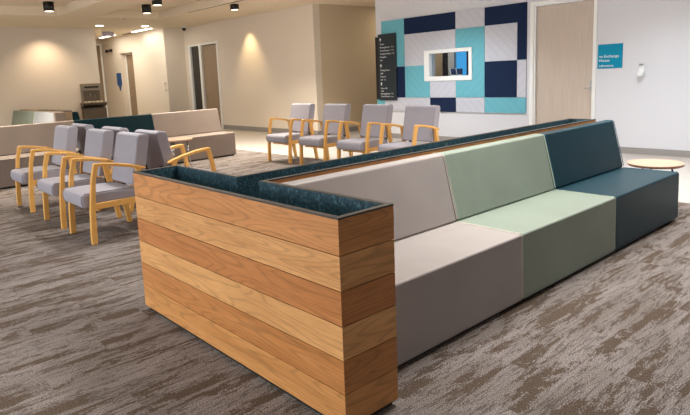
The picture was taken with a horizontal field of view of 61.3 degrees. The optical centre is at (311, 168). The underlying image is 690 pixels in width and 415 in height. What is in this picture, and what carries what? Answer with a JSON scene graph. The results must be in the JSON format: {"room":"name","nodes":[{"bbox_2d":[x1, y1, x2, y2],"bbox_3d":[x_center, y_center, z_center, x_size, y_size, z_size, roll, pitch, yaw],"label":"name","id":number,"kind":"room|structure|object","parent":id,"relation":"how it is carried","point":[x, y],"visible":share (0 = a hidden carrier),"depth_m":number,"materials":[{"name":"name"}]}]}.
{"room":"hospital interior","nodes":[
{"label":"hospital interior","id":0,"kind":"room"},
{"bbox_2d":[0,27,99,125],"bbox_3d":[-13.403,-2.161,16.851,11.660,3.150,8.000,-10,12,-39],"label":"wall","id":1,"kind":"structure","parent":0,"point":[41,68],"depth_m":16.48,"materials":[{"name":"white paint"}]},
{"bbox_2d":[80,83,106,118],"bbox_3d":[-6.484,-2.000,17.313,0.700,1.040,0.298,-10,12,-39],"label":"fountain","id":2,"kind":"object","parent":1,"relation":"attached to","point":[92,105],"visible":0.98,"depth_m":17.29,"materials":[{"name":"silver metal"}]},
{"bbox_2d":[80,102,106,107],"bbox_3d":[-6.478,-1.882,17.332,0.700,0.158,0.298,-10,12,-39],"label":"basin","id":3,"kind":"object","parent":2,"relation":"in","point":[84,104],"depth_m":17.24,"materials":[{"name":"grey metal"}]},
{"bbox_2d":[101,28,189,116],"bbox_3d":[-6.082,-3.118,20.667,0.700,3.150,5.550,-10,12,-39],"label":"wall","id":4,"kind":"structure","parent":0,"point":[159,58],"depth_m":19.21,"materials":[{"name":"white paint"}]},
{"bbox_2d":[116,73,121,90],"bbox_3d":[-6.990,-3.141,21.175,0.030,0.640,0.360,-10,12,-39],"label":"sign","id":5,"kind":"object","parent":4,"relation":"attached to","point":[119,79],"visible":1,"depth_m":21.14,"materials":[{"name":"blue"}]},
{"bbox_2d":[125,53,137,114],"bbox_3d":[-6.302,-2.824,20.765,0.152,2.560,1.050,-10,12,-39],"label":"door","id":6,"kind":"structure","parent":4,"relation":"in","point":[128,56],"depth_m":20.90,"materials":[{"name":"brown wood"}]},
{"bbox_2d":[0,0,374,39],"bbox_3d":[-3.632,-3.443,11.056,19.900,0.295,29.200,-10,12,-39],"label":"ceiling","id":7,"kind":"structure","parent":0,"point":[110,14],"depth_m":14.29,"materials":[{"name":"paint"}]},
{"bbox_2d":[43,1,54,11],"bbox_3d":[-5.817,-3.574,12.870,0.224,0.204,0.224,-10,12,-39],"label":"recessed light","id":8,"kind":"object","parent":7,"relation":"in","point":[48,6],"visible":1,"depth_m":12.78,"materials":[{"name":"black metal"}]},
{"bbox_2d":[101,31,113,36],"bbox_3d":[-6.424,-4.236,18.316,0.400,0.170,0.040,-10,12,-39],"label":"exit sign","id":9,"kind":"object","parent":7,"relation":"hanging from","point":[106,33],"visible":1,"depth_m":18.30,"materials":[{"name":"white plastic"}]},
{"bbox_2d":[131,28,152,31],"bbox_3d":[-5.406,-4.387,18.483,0.170,0.020,1.360,-10,12,-39],"label":"recessed light","id":10,"kind":"object","parent":7,"relation":"in","point":[145,28],"visible":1,"depth_m":18.45,"materials":[{"name":"white plastic"}]},
{"bbox_2d":[141,4,151,13],"bbox_3d":[-3.991,-3.853,14.072,0.220,0.204,0.220,-10,12,-39],"label":"recessed light","id":11,"kind":"object","parent":7,"relation":"in","point":[146,8],"visible":1,"depth_m":13.98,"materials":[{"name":"black metal"}]},
{"bbox_2d":[152,0,161,5],"bbox_3d":[-3.378,-3.663,12.703,0.220,0.204,0.220,-10,12,-39],"label":"recessed light","id":12,"kind":"object","parent":7,"relation":"in","point":[154,2],"visible":0.98,"depth_m":12.62,"materials":[{"name":"black metal"}]},
{"bbox_2d":[188,0,242,12],"bbox_3d":[0.707,-3.332,10.028,0.040,0.004,11.600,-10,12,-39],"label":"trim","id":13,"kind":"structure","parent":7,"relation":"attached to","point":[240,0],"depth_m":13.43,"materials":[{"name":"black metal"}]},
{"bbox_2d":[230,4,238,9],"bbox_3d":[-1.748,-3.669,13.239,0.200,0.124,0.200,-10,12,-39],"label":"recessed light","id":14,"kind":"object","parent":7,"relation":"in","point":[232,6],"visible":1,"depth_m":13.16,"materials":[{"name":"black metal"}]},
{"bbox_2d":[183,3,322,130],"bbox_3d":[-1.882,-2.643,16.455,0.200,3.150,6.350,-10,12,-39],"label":"wall","id":15,"kind":"structure","parent":0,"point":[269,62],"depth_m":15.47,"materials":[{"name":"white paint"}]},
{"bbox_2d":[187,41,222,128],"bbox_3d":[-3.142,-2.573,18.134,0.440,2.600,1.790,-10,12,-39],"label":"door","id":16,"kind":"structure","parent":15,"relation":"in","point":[203,59],"depth_m":17.98,"materials":[{"name":"brown wood"}]},
{"bbox_2d":[224,125,317,134],"bbox_3d":[-1.234,-1.047,15.858,0.012,0.130,4.320,-10,12,-39],"label":"baseboard","id":17,"kind":"structure","parent":15,"relation":"attached to","point":[231,127],"depth_m":16.14,"materials":[{"name":"grey plastic"}]},
{"bbox_2d":[0,128,689,414],"bbox_3d":[-3.465,-0.164,11.723,19.700,0.100,29.000,-10,12,-39],"label":"floor","id":18,"kind":"structure","parent":0,"point":[79,335],"depth_m":3.24,"materials":[{"name":"carpet"}]},
{"bbox_2d":[11,110,37,124],"bbox_3d":[-7.641,-1.001,14.999,0.694,0.908,2.035,-10,12,-39],"label":"module","id":19,"kind":"object","parent":18,"relation":"on","point":[19,117],"visible":0.33,"depth_m":15.09,"materials":[{"name":"green fabric"}]},
{"bbox_2d":[0,120,85,188],"bbox_3d":[-4.382,-0.247,9.323,1.375,0.908,0.694,-10,12,-39],"label":"module","id":20,"kind":"object","parent":18,"relation":"on","point":[37,134],"visible":0.4,"depth_m":9.26,"materials":[{"name":"beige fabric"}]},
{"bbox_2d":[10,125,77,212],"bbox_3d":[-3.358,-0.019,7.347,0.721,0.986,0.646,-10,12,-39],"label":"armchair","id":21,"kind":"object","parent":18,"relation":"on","point":[65,137],"visible":0.73,"depth_m":7.26,"materials":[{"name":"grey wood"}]},
{"bbox_2d":[33,111,54,123],"bbox_3d":[-6.403,-0.829,13.555,0.694,0.908,1.775,-10,12,-39],"label":"module","id":22,"kind":"object","parent":18,"relation":"on","point":[40,117],"visible":0.24,"depth_m":13.74,"materials":[{"name":"beige fabric"}]},
{"bbox_2d":[20,109,72,121],"bbox_3d":[-6.694,-0.971,14.427,0.410,0.940,3.780,-10,12,-39],"label":"planter box","id":23,"kind":"object","parent":18,"relation":"on","point":[59,115],"visible":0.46,"depth_m":13.11,"materials":[{"name":"brown wood"}]},
{"bbox_2d":[72,112,80,119],"bbox_3d":[-5.623,-0.945,14.051,0.694,0.908,1.595,-10,12,-39],"label":"module","id":24,"kind":"object","parent":18,"relation":"on","point":[75,115],"visible":0.16,"depth_m":13.21,"materials":[{"name":"teal fabric"}]},
{"bbox_2d":[37,128,121,228],"bbox_3d":[-2.610,0.085,6.474,0.721,0.986,0.646,-10,12,-39],"label":"armchair","id":25,"kind":"object","parent":18,"relation":"on","point":[98,142],"visible":0.78,"depth_m":6.40,"materials":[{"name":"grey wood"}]},
{"bbox_2d":[71,123,110,177],"bbox_3d":[-2.790,-0.145,7.965,0.721,0.986,0.646,-10,12,-39],"label":"armchair","id":26,"kind":"object","parent":18,"relation":"on","point":[82,128],"visible":0.26,"depth_m":7.70,"materials":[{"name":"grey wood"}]},
{"bbox_2d":[63,131,148,244],"bbox_3d":[-2.039,0.164,5.809,0.721,0.986,0.646,-10,12,-39],"label":"armchair","id":27,"kind":"object","parent":18,"relation":"on","point":[130,153],"visible":0.84,"depth_m":5.72,"materials":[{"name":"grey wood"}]},
{"bbox_2d":[73,114,154,147],"bbox_3d":[-3.318,-0.440,10.213,1.415,0.908,0.694,-10,12,-39],"label":"module","id":28,"kind":"object","parent":18,"relation":"on","point":[132,123],"visible":0.29,"depth_m":10.45,"materials":[{"name":"teal fabric"}]},
{"bbox_2d":[101,126,177,211],"bbox_3d":[-2.077,-0.046,7.134,0.721,0.986,0.646,-10,12,-39],"label":"armchair","id":29,"kind":"object","parent":18,"relation":"on","point":[115,130],"visible":0.2,"depth_m":6.78,"materials":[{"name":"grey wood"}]},
{"bbox_2d":[135,129,217,171],"bbox_3d":[-1.454,0.041,6.408,0.721,0.986,0.646,-10,12,-39],"label":"armchair","id":30,"kind":"object","parent":18,"relation":"on","point":[159,153],"visible":0.4,"depth_m":6.07,"materials":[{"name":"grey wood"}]},
{"bbox_2d":[168,137,192,165],"bbox_3d":[-2.313,-0.266,10.119,0.520,0.490,0.520,-6,10,-19],"label":"round table","id":31,"kind":"object","parent":18,"relation":"on","point":[179,139],"visible":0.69,"depth_m":10.04,"materials":[{"name":"brown wood"}]},
{"bbox_2d":[152,108,235,163],"bbox_3d":[-2.243,-0.635,11.111,1.405,0.908,0.694,-10,12,-39],"label":"module","id":32,"kind":"object","parent":18,"relation":"on","point":[204,126],"visible":0.65,"depth_m":11.11,"materials":[{"name":"beige fabric"}]},
{"bbox_2d":[266,103,318,163],"bbox_3d":[-0.357,-0.633,10.298,0.721,0.986,0.646,-10,12,-39],"label":"armchair","id":33,"kind":"object","parent":18,"relation":"on","point":[299,111],"visible":0.87,"depth_m":10.24,"materials":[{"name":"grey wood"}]},
{"bbox_2d":[298,104,352,164],"bbox_3d":[0.227,-0.552,9.617,0.721,0.986,0.646,-10,12,-39],"label":"armchair","id":34,"kind":"object","parent":18,"relation":"on","point":[333,113],"visible":0.84,"depth_m":9.56,"materials":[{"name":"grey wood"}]},
{"bbox_2d":[133,118,595,414],"bbox_3d":[1.141,0.267,4.425,4.312,0.923,1.918,-10,12,-39],"label":"planter box","id":35,"kind":"object","parent":18,"relation":"on","point":[294,285],"visible":0.71,"depth_m":2.72,"materials":[{"name":"brown wood"}]},
{"bbox_2d":[336,104,392,158],"bbox_3d":[0.819,-0.460,8.866,0.721,0.986,0.646,-10,12,-39],"label":"armchair","id":36,"kind":"object","parent":18,"relation":"on","point":[373,115],"visible":0.78,"depth_m":8.81,"materials":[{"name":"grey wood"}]},
{"bbox_2d":[282,153,522,366],"bbox_3d":[0.560,0.467,3.396,1.369,0.908,0.694,-10,12,-39],"label":"module","id":37,"kind":"object","parent":18,"relation":"on","point":[451,277],"visible":0.51,"depth_m":3.39,"materials":[{"name":"grey leather"}]},
{"bbox_2d":[378,105,439,150],"bbox_3d":[1.369,-0.366,8.119,0.721,0.986,0.646,-10,12,-39],"label":"armchair","id":38,"kind":"object","parent":18,"relation":"on","point":[421,122],"visible":0.57,"depth_m":8.13,"materials":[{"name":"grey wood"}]},
{"bbox_2d":[438,133,615,300],"bbox_3d":[1.595,0.280,4.260,1.343,0.908,0.694,-10,12,-39],"label":"module","id":39,"kind":"object","parent":18,"relation":"on","point":[507,184],"visible":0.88,"depth_m":4.16,"materials":[{"name":"green leather"}]},
{"bbox_2d":[535,120,678,251],"bbox_3d":[2.618,0.094,5.115,1.339,0.908,0.694,-10,12,-39],"label":"module","id":40,"kind":"object","parent":18,"relation":"on","point":[585,158],"visible":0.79,"depth_m":5.03,"materials":[{"name":"teal leather"}]},
{"bbox_2d":[627,159,684,170],"bbox_3d":[3.382,0.177,5.731,0.490,0.470,0.490,0,9,15],"label":"round table","id":41,"kind":"object","parent":18,"relation":"on","point":[651,164],"visible":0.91,"depth_m":5.63,"materials":[{"name":"brown wood"}]},
{"bbox_2d":[319,4,376,126],"bbox_3d":[2.087,-2.723,15.782,5.000,3.150,0.200,-10,12,-39],"label":"wall","id":42,"kind":"structure","parent":0,"point":[347,32],"depth_m":14.67,"materials":[{"name":"beige paint"}]},
{"bbox_2d":[318,126,358,134],"bbox_3d":[2.151,-1.205,15.877,5.200,0.120,0.012,-10,12,-39],"label":"baseboard","id":43,"kind":"structure","parent":42,"relation":"attached to","point":[355,128],"depth_m":14.96,"materials":[{"name":"grey plastic"}]},
{"bbox_2d":[375,0,689,150],"bbox_3d":[7.342,-2.034,9.921,4.650,3.150,12.600,-10,12,-39],"label":"wall","id":44,"kind":"structure","parent":0,"point":[652,110],"depth_m":9.14,"materials":[{"name":"white paint"}]},
{"bbox_2d":[377,99,384,103],"bbox_3d":[1.598,-1.459,13.238,0.022,0.289,0.234,-10,12,-39],"label":"acoustic panel","id":45,"kind":"object","parent":44,"relation":"attached to","point":[378,100],"visible":0.36,"depth_m":13.23,"materials":[{"name":"teal fabric"}]},
{"bbox_2d":[375,33,396,99],"bbox_3d":[1.666,-2.243,12.937,0.038,1.460,0.612,-10,12,-39],"label":"sign","id":46,"kind":"object","parent":44,"relation":"attached to","point":[385,44],"visible":1,"depth_m":12.91,"materials":[{"name":"black plastic"}]},
{"bbox_2d":[381,19,404,65],"bbox_3d":[1.789,-2.731,12.734,0.022,0.999,0.654,-10,12,-39],"label":"acoustic panel","id":47,"kind":"object","parent":44,"relation":"attached to","point":[391,26],"visible":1,"depth_m":12.61,"materials":[{"name":"teal fabric"}]},
{"bbox_2d":[397,66,404,96],"bbox_3d":[1.828,-1.902,12.867,0.022,0.669,0.654,-10,12,-39],"label":"acoustic panel","id":48,"kind":"object","parent":44,"relation":"attached to","point":[400,70],"visible":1,"depth_m":12.70,"materials":[{"name":"blue fabric"}]},
{"bbox_2d":[385,98,429,110],"bbox_3d":[2.087,-1.391,12.667,0.022,0.289,1.264,-10,12,-39],"label":"acoustic panel","id":49,"kind":"object","parent":44,"relation":"attached to","point":[399,104],"visible":0.57,"depth_m":12.69,"materials":[{"name":"grey fabric"}]},
{"bbox_2d":[405,65,429,96],"bbox_3d":[2.259,-1.842,12.364,0.022,0.669,0.664,-10,12,-39],"label":"acoustic panel","id":50,"kind":"object","parent":44,"relation":"attached to","point":[415,85],"visible":1,"depth_m":12.38,"materials":[{"name":"teal fabric"}]},
{"bbox_2d":[404,12,454,34],"bbox_3d":[2.413,-2.970,11.935,0.022,0.334,1.309,-10,12,-39],"label":"acoustic panel","id":51,"kind":"object","parent":44,"relation":"attached to","point":[443,21],"visible":1,"depth_m":11.90,"materials":[{"name":"blue fabric"}]},
{"bbox_2d":[404,29,455,65],"bbox_3d":[2.437,-2.474,12.014,0.022,0.659,1.309,-10,12,-39],"label":"acoustic panel","id":52,"kind":"object","parent":44,"relation":"attached to","point":[415,45],"visible":1,"depth_m":12.10,"materials":[{"name":"grey fabric"}]},
{"bbox_2d":[430,98,455,111],"bbox_3d":[2.708,-1.304,11.943,0.022,0.289,0.639,-10,12,-39],"label":"acoustic panel","id":53,"kind":"object","parent":44,"relation":"attached to","point":[446,104],"visible":0.86,"depth_m":11.88,"materials":[{"name":"blue fabric"}]},
{"bbox_2d":[430,81,455,96],"bbox_3d":[2.693,-1.615,11.893,0.022,0.329,0.639,-10,12,-39],"label":"acoustic panel","id":54,"kind":"object","parent":44,"relation":"attached to","point":[437,88],"visible":1,"depth_m":11.88,"materials":[{"name":"grey fabric"}]},
{"bbox_2d":[424,47,471,80],"bbox_3d":[2.801,-2.095,11.770,0.185,0.630,1.165,-10,12,-39],"label":"window","id":55,"kind":"structure","parent":44,"relation":"in","point":[454,63],"depth_m":11.77,"materials":[{"name":"white"}]},
{"bbox_2d":[455,26,484,96],"bbox_3d":[3.093,-2.052,11.321,0.022,1.334,0.654,-10,12,-39],"label":"acoustic panel","id":56,"kind":"object","parent":44,"relation":"attached to","point":[474,37],"visible":1,"depth_m":11.23,"materials":[{"name":"teal fabric"}]},
{"bbox_2d":[455,8,484,28],"bbox_3d":[3.054,-2.881,11.188,0.022,0.334,0.654,-10,12,-39],"label":"acoustic panel","id":57,"kind":"object","parent":44,"relation":"attached to","point":[472,17],"visible":1,"depth_m":11.17,"materials":[{"name":"grey fabric"}]},
{"bbox_2d":[456,98,484,112],"bbox_3d":[3.131,-1.246,11.450,0.022,0.289,0.654,-10,12,-39],"label":"acoustic panel","id":58,"kind":"object","parent":44,"relation":"attached to","point":[462,104],"visible":1,"depth_m":11.43,"materials":[{"name":"grey fabric"}]},
{"bbox_2d":[485,60,516,96],"bbox_3d":[3.541,-1.664,10.869,0.022,0.669,0.669,-10,12,-39],"label":"acoustic panel","id":59,"kind":"object","parent":44,"relation":"attached to","point":[500,76],"visible":1,"depth_m":10.85,"materials":[{"name":"blue fabric"}]},
{"bbox_2d":[485,23,517,61],"bbox_3d":[3.510,-2.325,10.763,0.022,0.659,0.669,-10,12,-39],"label":"acoustic panel","id":60,"kind":"object","parent":44,"relation":"attached to","point":[500,40],"visible":1,"depth_m":10.74,"materials":[{"name":"grey fabric"}]},
{"bbox_2d":[485,97,525,112],"bbox_3d":[3.622,-1.177,10.877,0.022,0.289,0.849,-10,12,-39],"label":"acoustic panel","id":61,"kind":"object","parent":44,"relation":"attached to","point":[494,104],"visible":1,"depth_m":10.85,"materials":[{"name":"teal fabric"}]},
{"bbox_2d":[485,2,526,59],"bbox_3d":[3.560,-2.484,10.668,0.022,0.999,0.849,-10,12,-39],"label":"acoustic panel","id":62,"kind":"object","parent":44,"relation":"attached to","point":[517,12],"visible":1,"depth_m":10.49,"materials":[{"name":"blue fabric"}]},
{"bbox_2d":[517,60,526,96],"bbox_3d":[3.818,-1.625,10.546,0.022,0.669,0.174,-10,12,-39],"label":"acoustic panel","id":63,"kind":"object","parent":44,"relation":"attached to","point":[521,64],"visible":1,"depth_m":10.53,"materials":[{"name":"grey fabric"}]},
{"bbox_2d":[392,133,689,157],"bbox_3d":[5.642,-0.209,8.680,0.012,0.100,12.600,-10,12,-39],"label":"baseboard","id":64,"kind":"structure","parent":44,"relation":"attached to","point":[631,150],"depth_m":9.10,"materials":[{"name":"grey plastic"}]},
{"bbox_2d":[529,0,597,124],"bbox_3d":[4.339,-1.610,10.025,0.179,2.560,1.165,-10,12,-39],"label":"door","id":65,"kind":"structure","parent":44,"relation":"in","point":[563,34],"depth_m":9.97,"materials":[{"name":"brown wood"}]},
{"bbox_2d":[597,43,622,68],"bbox_3d":[4.801,-1.801,9.340,0.014,0.384,0.384,-10,12,-39],"label":"wall sign","id":66,"kind":"object","parent":44,"relation":"attached to","point":[609,55],"visible":1,"depth_m":9.33,"materials":[{"name":"teal plastic"}]},
{"bbox_2d":[637,63,644,76],"bbox_3d":[5.090,-1.516,8.983,0.107,0.205,0.104,-10,12,-39],"label":"wall dispenser","id":67,"kind":"object","parent":44,"relation":"attached to","point":[640,73],"visible":1,"depth_m":8.97,"materials":[{"name":"white plastic"}]},
{"bbox_3d":[-8.689,-3.160,21.700,1.940,3.150,0.200,-10,12,-39],"label":"wall","id":68,"kind":"structure","parent":0,"visible":0},
{"bbox_2d":[96,44,108,116],"bbox_3d":[-8.257,-3.138,21.848,1.040,3.020,0.140,-10,12,-39],"label":"door","id":69,"kind":"structure","parent":68,"relation":"in","point":[98,46],"depth_m":22.06,"materials":[{"name":"brown wood"}]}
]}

